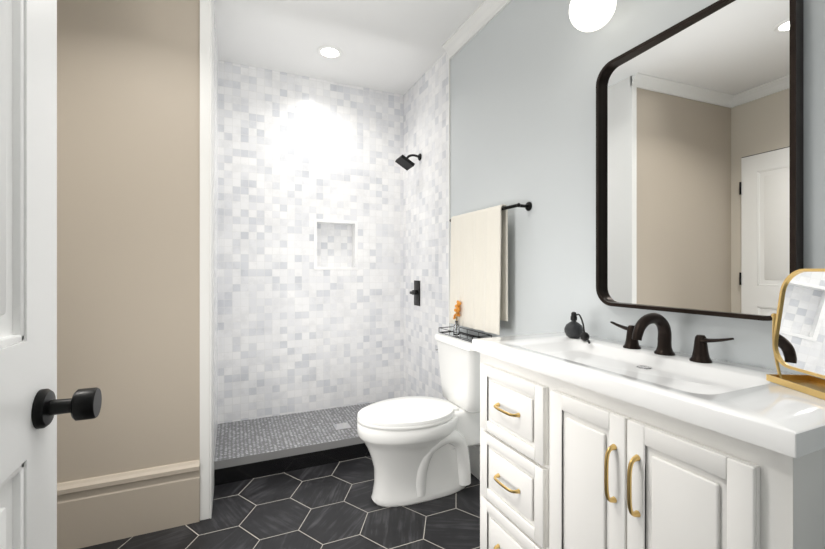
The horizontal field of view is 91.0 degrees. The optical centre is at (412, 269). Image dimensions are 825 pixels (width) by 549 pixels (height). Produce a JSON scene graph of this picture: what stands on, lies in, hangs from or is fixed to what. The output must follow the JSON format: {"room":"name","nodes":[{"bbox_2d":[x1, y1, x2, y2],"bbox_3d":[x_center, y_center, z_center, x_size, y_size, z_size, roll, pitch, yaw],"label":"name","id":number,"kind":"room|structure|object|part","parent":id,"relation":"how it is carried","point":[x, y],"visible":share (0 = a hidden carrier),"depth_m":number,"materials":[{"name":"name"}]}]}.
{"room":"bathroom","nodes":[
{"label":"bathroom","id":0,"kind":"room"},
{"bbox_2d":[57,0,199,482],"bbox_3d":[-1.719,-0.123,2.133,1.221,2.546,1.082,0,0,-24],"label":"wall","id":1,"kind":"structure","parent":0,"point":[128,208],"depth_m":1.76,"materials":[{"name":"beige paint"}]},
{"bbox_2d":[57,459,199,548],"bbox_3d":[-1.059,1.012,0.737,1.059,0.277,2.005,0,0,-24],"label":"baseboard","id":2,"kind":"structure","parent":1,"relation":"attached to","point":[92,511],"depth_m":1.74,"materials":[{"name":"beige paint"}]},
{"bbox_2d":[200,0,213,520],"bbox_3d":[-1.016,-0.123,2.008,0.048,2.546,0.309,0,0,-24],"label":"trim","id":3,"kind":"structure","parent":1,"relation":"attached to","point":[206,252],"depth_m":1.87,"materials":[{"name":"white paint"}]},
{"bbox_2d":[214,12,217,458],"bbox_3d":[-1.177,-0.186,2.426,0.006,2.419,0.585,0,0,-24],"label":"tile","id":4,"kind":"structure","parent":1,"relation":"attached to","point":[215,239],"depth_m":2.31,"materials":[{"name":"stone"}]},
{"bbox_2d":[79,456,479,548],"bbox_3d":[-0.380,1.200,0.918,2.688,0.100,4.387,0,0,-24],"label":"floor","id":5,"kind":"structure","parent":0,"point":[331,506],"depth_m":1.87,"materials":[{"name":"black tile"}]},
{"bbox_2d":[214,402,375,485],"bbox_3d":[-0.567,1.087,2.695,1.340,0.127,0.585,0,0,-24],"label":"platform","id":6,"kind":"object","parent":5,"relation":"on","point":[255,448],"visible":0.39,"depth_m":2.43,"materials":[{"name":"grey tile"}]},
{"bbox_2d":[333,422,350,429],"bbox_3d":[-0.461,1.022,2.650,0.100,0.003,0.100,0,0,-24],"label":"shower drain","id":7,"kind":"object","parent":6,"relation":"on","point":[341,426],"visible":1,"depth_m":2.64,"materials":[{"name":"silver metal"}]},
{"bbox_2d":[357,333,479,506],"bbox_3d":[0.046,0.759,2.124,0.690,0.781,0.422,0,0,-24],"label":"toilet","id":8,"kind":"object","parent":5,"relation":"on","point":[417,447],"visible":0.96,"depth_m":2.02,"materials":[{"name":"white ceramic"}]},
{"bbox_2d":[439,326,491,342],"bbox_3d":[0.281,0.351,2.223,0.120,0.034,0.364,0,0,-24],"label":"tray","id":9,"kind":"object","parent":8,"relation":"on","point":[466,337],"visible":0.69,"depth_m":2.21,"materials":[{"name":"black metal"}]},
{"bbox_2d":[453,300,460,335],"bbox_3d":[0.247,0.265,2.236,0.041,0.198,0.063,0,0,-24],"label":"vase","id":10,"kind":"object","parent":9,"relation":"on","point":[456,327],"visible":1,"depth_m":2.23,"materials":[{"name":"clear glass"}]},
{"bbox_2d":[472,313,824,548],"bbox_3d":[0.602,0.638,1.139,0.470,1.024,0.930,0,0,-24],"label":"bathroom vanity","id":11,"kind":"object","parent":5,"relation":"on","point":[630,442],"visible":1,"depth_m":0.94,"materials":[{"name":"white paint"}]},
{"bbox_2d":[564,312,589,343],"bbox_3d":[0.605,0.203,1.456,0.081,0.096,0.148,0,0,-24],"label":"perfume bottle","id":12,"kind":"object","parent":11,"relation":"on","point":[573,328],"visible":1,"depth_m":1.47,"materials":[{"name":"black glass"}]},
{"bbox_2d":[610,313,734,363],"bbox_3d":[0.705,0.188,1.190,0.159,0.125,0.368,0,0,-24],"label":"faucet","id":13,"kind":"object","parent":11,"relation":"on","point":[664,353],"depth_m":1.19,"materials":[{"name":"black metal"}]},
{"bbox_2d":[766,268,824,399],"bbox_3d":[0.843,0.124,0.843,0.090,0.254,0.236,0,0,4],"label":"mirror","id":14,"kind":"object","parent":11,"relation":"on","point":[798,330],"visible":1,"depth_m":0.88,"materials":[{"name":"gold metal"}]},
{"bbox_2d":[218,60,402,423],"bbox_3d":[-0.668,-0.123,3.080,1.466,2.546,0.200,0,0,-24],"label":"wall","id":15,"kind":"structure","parent":0,"point":[297,156],"depth_m":2.92,"materials":[{"name":"tile"}]},
{"bbox_2d":[314,219,357,269],"bbox_3d":[-0.584,-0.186,3.055,0.330,0.371,0.094,0,0,-24],"label":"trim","id":16,"kind":"structure","parent":15,"relation":"attached to","point":[354,224],"depth_m":3.05,"materials":[{"name":"stone"}]},
{"bbox_2d":[214,0,483,94],"bbox_3d":[-0.380,-1.446,0.918,2.688,0.100,4.387,0,0,-24],"label":"ceiling","id":17,"kind":"structure","parent":0,"point":[393,46],"depth_m":2.41,"materials":[{"name":"white paint"}]},
{"bbox_2d":[317,45,342,58],"bbox_3d":[-0.529,-1.393,2.596,0.164,0.006,0.164,0,0,-24],"label":"recessed light","id":18,"kind":"object","parent":17,"relation":"in","point":[329,51],"visible":1,"depth_m":2.58,"materials":[{"name":"white paint"}]},
{"bbox_2d":[450,0,824,378],"bbox_3d":[0.560,-0.123,1.968,0.120,2.546,3.227,0,0,-24],"label":"wall","id":19,"kind":"structure","parent":0,"point":[524,74],"depth_m":1.71,"materials":[{"name":"grey paint"}]},
{"bbox_2d":[403,52,447,399],"bbox_3d":[0.081,-0.123,2.894,0.006,2.546,0.745,0,0,-24],"label":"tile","id":20,"kind":"structure","parent":19,"relation":"attached to","point":[425,187],"depth_m":2.86,"materials":[{"name":"tile"}]},
{"bbox_2d":[395,153,421,169],"bbox_3d":[-0.022,-0.783,2.894,0.181,0.126,0.111,0,0,-24],"label":"shower head","id":21,"kind":"object","parent":20,"relation":"attached to","point":[404,162],"visible":1,"depth_m":2.88},
{"bbox_2d":[410,280,419,305],"bbox_3d":[0.017,0.170,2.960,0.058,0.184,0.135,0,0,-24],"label":"shower valve","id":22,"kind":"object","parent":20,"relation":"attached to","point":[415,292],"visible":1,"depth_m":2.97,"materials":[{"name":"black metal"}]},
{"bbox_2d":[448,56,449,329],"bbox_3d":[0.232,-0.123,2.549,0.009,2.546,0.010,0,0,-24],"label":"trim","id":23,"kind":"structure","parent":19,"relation":"attached to","point":[448,190],"depth_m":2.55,"materials":[{"name":"white paint"}]},
{"bbox_2d":[468,444,479,479],"bbox_3d":[0.378,1.048,1.442,0.638,0.203,2.132,0,0,-24],"label":"baseboard","id":24,"kind":"structure","parent":19,"relation":"attached to","point":[474,452],"depth_m":2.25,"materials":[{"name":"white paint"}]},
{"bbox_2d":[442,0,510,59],"bbox_3d":[0.631,-1.359,1.587,0.058,0.074,2.072,0,0,-24],"label":"crown molding","id":25,"kind":"structure","parent":19,"relation":"attached to","point":[484,14],"depth_m":2.20,"materials":[{"name":"white paint"}]},
{"bbox_2d":[449,202,531,221],"bbox_3d":[0.380,-0.293,2.125,0.078,0.041,0.641,0,0,-24],"label":"towel rail","id":26,"kind":"object","parent":19,"relation":"attached to","point":[527,206],"visible":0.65,"depth_m":1.85,"materials":[{"name":"black metal"}]},
{"bbox_2d":[449,204,507,334],"bbox_3d":[0.335,-0.003,2.142,0.059,0.621,0.477,0,0,-24],"label":"hanging towel","id":27,"kind":"object","parent":26,"relation":"hanging from","point":[479,268],"visible":0.96,"depth_m":2.07,"materials":[{"name":"beige fabric"}]},
{"bbox_2d":[569,0,616,31],"bbox_3d":[0.727,-0.957,1.194,0.196,0.260,0.606,0,0,-24],"label":"sconce","id":28,"kind":"object","parent":19,"relation":"attached to","point":[589,15],"visible":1,"depth_m":1.35,"materials":[{"name":"white glass"}]},
{"bbox_2d":[596,0,802,320],"bbox_3d":[0.802,-0.304,1.225,0.034,0.863,0.576,0,0,-24],"label":"wall mirror","id":29,"kind":"object","parent":19,"relation":"attached to","point":[699,162],"visible":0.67,"depth_m":1.15,"materials":[{"name":"black mirror"}]},
{"bbox_3d":[0.010,-0.123,0.037,2.688,2.546,0.140,0,0,-24],"label":"wall","id":30,"kind":"structure","parent":0,"visible":0},
{"bbox_2d":[0,0,101,548],"bbox_3d":[-0.486,0.123,0.340,0.193,2.030,0.819,0,0,-24],"label":"entry door","id":31,"kind":"structure","parent":30,"relation":"in","point":[32,406],"depth_m":0.62,"materials":[{"name":"white paint"}]},
{"bbox_3d":[-0.631,0.225,0.667,0.193,0.062,0.103,0,0,-24],"label":"knob","id":32,"kind":"part","parent":31,"relation":"part of","materials":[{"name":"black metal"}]}
]}

